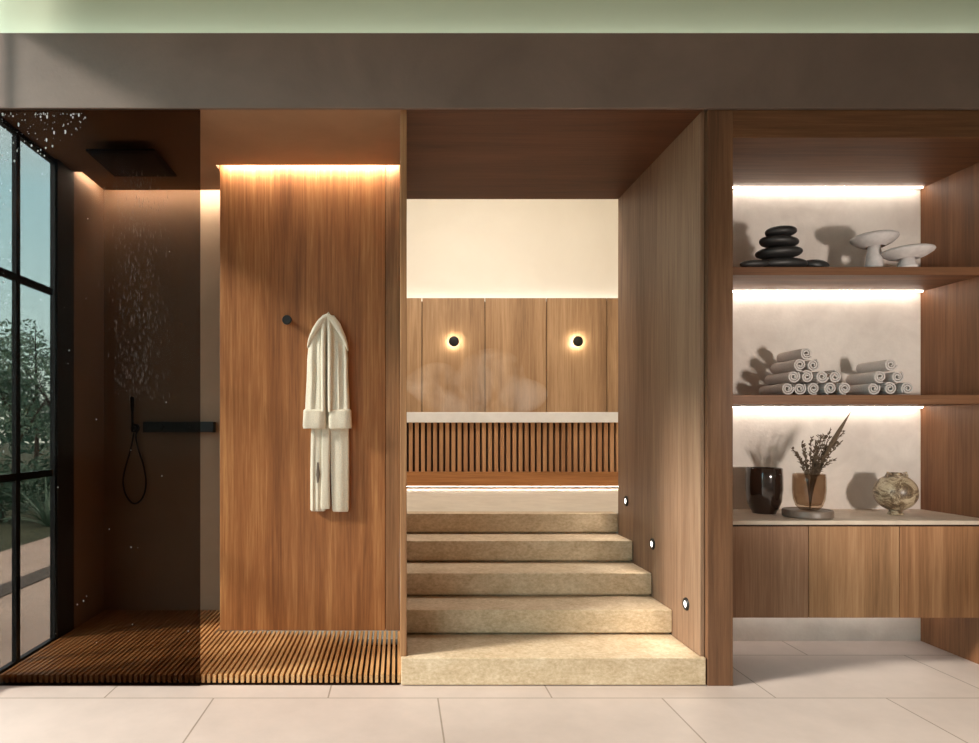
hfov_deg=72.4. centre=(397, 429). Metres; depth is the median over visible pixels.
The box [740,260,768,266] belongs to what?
pebble
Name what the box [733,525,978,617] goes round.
base cabinet
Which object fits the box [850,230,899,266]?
bowl
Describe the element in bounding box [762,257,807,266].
pebble
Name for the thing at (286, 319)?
wall hook
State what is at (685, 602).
step light
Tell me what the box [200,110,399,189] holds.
ceiling
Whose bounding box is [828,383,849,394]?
rolled towel
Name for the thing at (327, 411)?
bathrobe
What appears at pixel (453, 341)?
wall sconce
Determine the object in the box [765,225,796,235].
pebble
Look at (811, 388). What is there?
rolled towel
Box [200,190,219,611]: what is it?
wall
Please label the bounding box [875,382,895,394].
rolled towel
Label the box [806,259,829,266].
pebble
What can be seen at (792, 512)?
round tray
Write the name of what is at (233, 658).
deck
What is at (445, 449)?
hot tub
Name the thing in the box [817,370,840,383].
rolled towel
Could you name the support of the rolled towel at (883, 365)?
on the rolled towel at (894, 377)
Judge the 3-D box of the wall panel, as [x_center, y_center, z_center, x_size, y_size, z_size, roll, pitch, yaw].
[-0.539,-0.261,4.274,1.101,2.978,0.469,0,0,0]
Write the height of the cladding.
1.207 m
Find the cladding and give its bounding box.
[407,298,617,411]
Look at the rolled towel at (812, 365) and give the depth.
3.67 m
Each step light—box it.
[624,496,627,505]
[649,538,654,549]
[682,597,688,610]
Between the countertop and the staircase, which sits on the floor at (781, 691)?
the staircase
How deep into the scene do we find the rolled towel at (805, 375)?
3.65 m
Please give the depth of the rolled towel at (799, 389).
3.66 m
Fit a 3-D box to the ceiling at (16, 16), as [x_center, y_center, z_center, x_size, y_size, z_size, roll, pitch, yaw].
[1.320,-2.295,3.425,6.960,0.750,0.070,0,0,0]
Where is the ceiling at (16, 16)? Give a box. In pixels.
[0,0,978,32]
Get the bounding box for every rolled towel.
[759,383,793,394]
[765,371,799,384]
[770,359,804,373]
[777,348,811,362]
[788,370,812,383]
[789,384,805,394]
[796,371,828,383]
[800,359,819,370]
[801,383,818,394]
[813,382,835,394]
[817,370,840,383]
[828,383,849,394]
[844,383,879,394]
[846,371,884,384]
[856,359,897,372]
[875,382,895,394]
[879,371,903,382]
[884,382,912,394]
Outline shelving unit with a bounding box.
[704,110,978,685]
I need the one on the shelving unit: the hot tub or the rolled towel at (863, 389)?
the rolled towel at (863, 389)
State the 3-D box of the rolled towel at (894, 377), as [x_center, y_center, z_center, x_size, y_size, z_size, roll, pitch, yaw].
[2.768,-0.293,3.770,0.067,0.063,0.235,0,0,0]
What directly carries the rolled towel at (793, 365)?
on the rolled towel at (787, 377)
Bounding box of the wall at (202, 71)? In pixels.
[0,33,978,113]
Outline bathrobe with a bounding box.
[303,312,351,511]
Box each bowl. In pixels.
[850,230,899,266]
[880,243,935,266]
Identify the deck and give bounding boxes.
[200,610,400,684]
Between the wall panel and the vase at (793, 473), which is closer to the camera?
the vase at (793, 473)
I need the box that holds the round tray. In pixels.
[781,507,833,519]
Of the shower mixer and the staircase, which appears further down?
the staircase
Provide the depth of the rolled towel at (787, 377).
3.70 m
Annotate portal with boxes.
[400,110,703,683]
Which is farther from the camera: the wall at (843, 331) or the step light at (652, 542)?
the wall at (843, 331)
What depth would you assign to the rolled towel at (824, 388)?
3.64 m
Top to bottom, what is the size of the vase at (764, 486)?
0.262 m
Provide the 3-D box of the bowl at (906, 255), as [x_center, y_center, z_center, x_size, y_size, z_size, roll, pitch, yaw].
[2.783,-0.939,3.607,0.246,0.114,0.246,0,0,0]
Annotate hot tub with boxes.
[407,412,617,487]
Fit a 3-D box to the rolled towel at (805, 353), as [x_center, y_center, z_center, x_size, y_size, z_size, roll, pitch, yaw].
[2.268,-0.422,3.780,0.066,0.067,0.235,0,0,0]
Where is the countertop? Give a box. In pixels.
[733,509,978,524]
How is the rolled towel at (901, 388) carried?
on the shelving unit
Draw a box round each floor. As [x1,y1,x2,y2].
[0,630,978,742]
[407,488,617,533]
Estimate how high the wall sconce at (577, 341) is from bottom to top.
0.110 m
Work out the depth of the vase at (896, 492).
3.69 m
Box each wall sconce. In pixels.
[449,336,458,346]
[573,336,582,346]
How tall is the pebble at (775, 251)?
0.067 m
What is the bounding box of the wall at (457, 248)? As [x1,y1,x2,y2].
[407,199,617,297]
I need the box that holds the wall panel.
[220,165,399,630]
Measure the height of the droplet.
2.650 m
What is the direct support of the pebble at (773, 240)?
on the pebble at (775, 251)
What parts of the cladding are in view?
panel, panel, panel, panel, panel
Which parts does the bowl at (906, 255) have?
stem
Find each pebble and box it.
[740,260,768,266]
[755,246,802,258]
[759,235,798,247]
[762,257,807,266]
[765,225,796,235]
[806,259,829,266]
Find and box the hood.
[307,314,348,350]
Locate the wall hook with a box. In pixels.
[282,315,291,324]
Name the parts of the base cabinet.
door, door, door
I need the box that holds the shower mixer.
[200,422,215,431]
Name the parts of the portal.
panel, panel, panel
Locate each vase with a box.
[745,467,783,513]
[792,473,826,510]
[872,472,918,514]
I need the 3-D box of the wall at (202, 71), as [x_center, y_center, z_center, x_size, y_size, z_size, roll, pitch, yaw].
[1.395,-1.788,3.350,6.810,0.373,0.140,0,0,0]
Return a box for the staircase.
[401,512,705,684]
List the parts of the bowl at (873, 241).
stem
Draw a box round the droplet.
[1,112,188,642]
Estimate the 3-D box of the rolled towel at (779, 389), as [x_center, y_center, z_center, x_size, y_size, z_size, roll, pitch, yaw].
[2.155,-0.227,3.762,0.070,0.063,0.235,0,0,0]
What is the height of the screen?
2.877 m
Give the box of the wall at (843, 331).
[733,189,920,640]
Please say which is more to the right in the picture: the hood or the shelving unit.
the shelving unit
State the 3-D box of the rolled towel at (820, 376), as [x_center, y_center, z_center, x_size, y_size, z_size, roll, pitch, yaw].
[2.342,-0.292,3.758,0.071,0.065,0.235,0,0,0]
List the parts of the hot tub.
board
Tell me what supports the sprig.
in the vase at (793, 473)
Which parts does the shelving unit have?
panel, panel, shelf, shelf, panel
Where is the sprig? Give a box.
[791,412,850,508]
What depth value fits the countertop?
3.58 m
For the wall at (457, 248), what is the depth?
7.05 m
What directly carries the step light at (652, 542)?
attached to the portal
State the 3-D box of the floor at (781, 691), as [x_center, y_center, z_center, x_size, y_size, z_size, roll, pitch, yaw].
[1.370,1.330,0.950,6.860,0.100,7.500,0,0,0]
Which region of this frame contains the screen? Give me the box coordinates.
[0,109,199,685]
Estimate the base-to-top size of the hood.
0.248 m
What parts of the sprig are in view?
blade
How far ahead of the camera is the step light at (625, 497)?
4.39 m
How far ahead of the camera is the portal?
3.69 m
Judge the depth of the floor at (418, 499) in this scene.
5.43 m
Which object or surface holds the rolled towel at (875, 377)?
on the rolled towel at (863, 389)

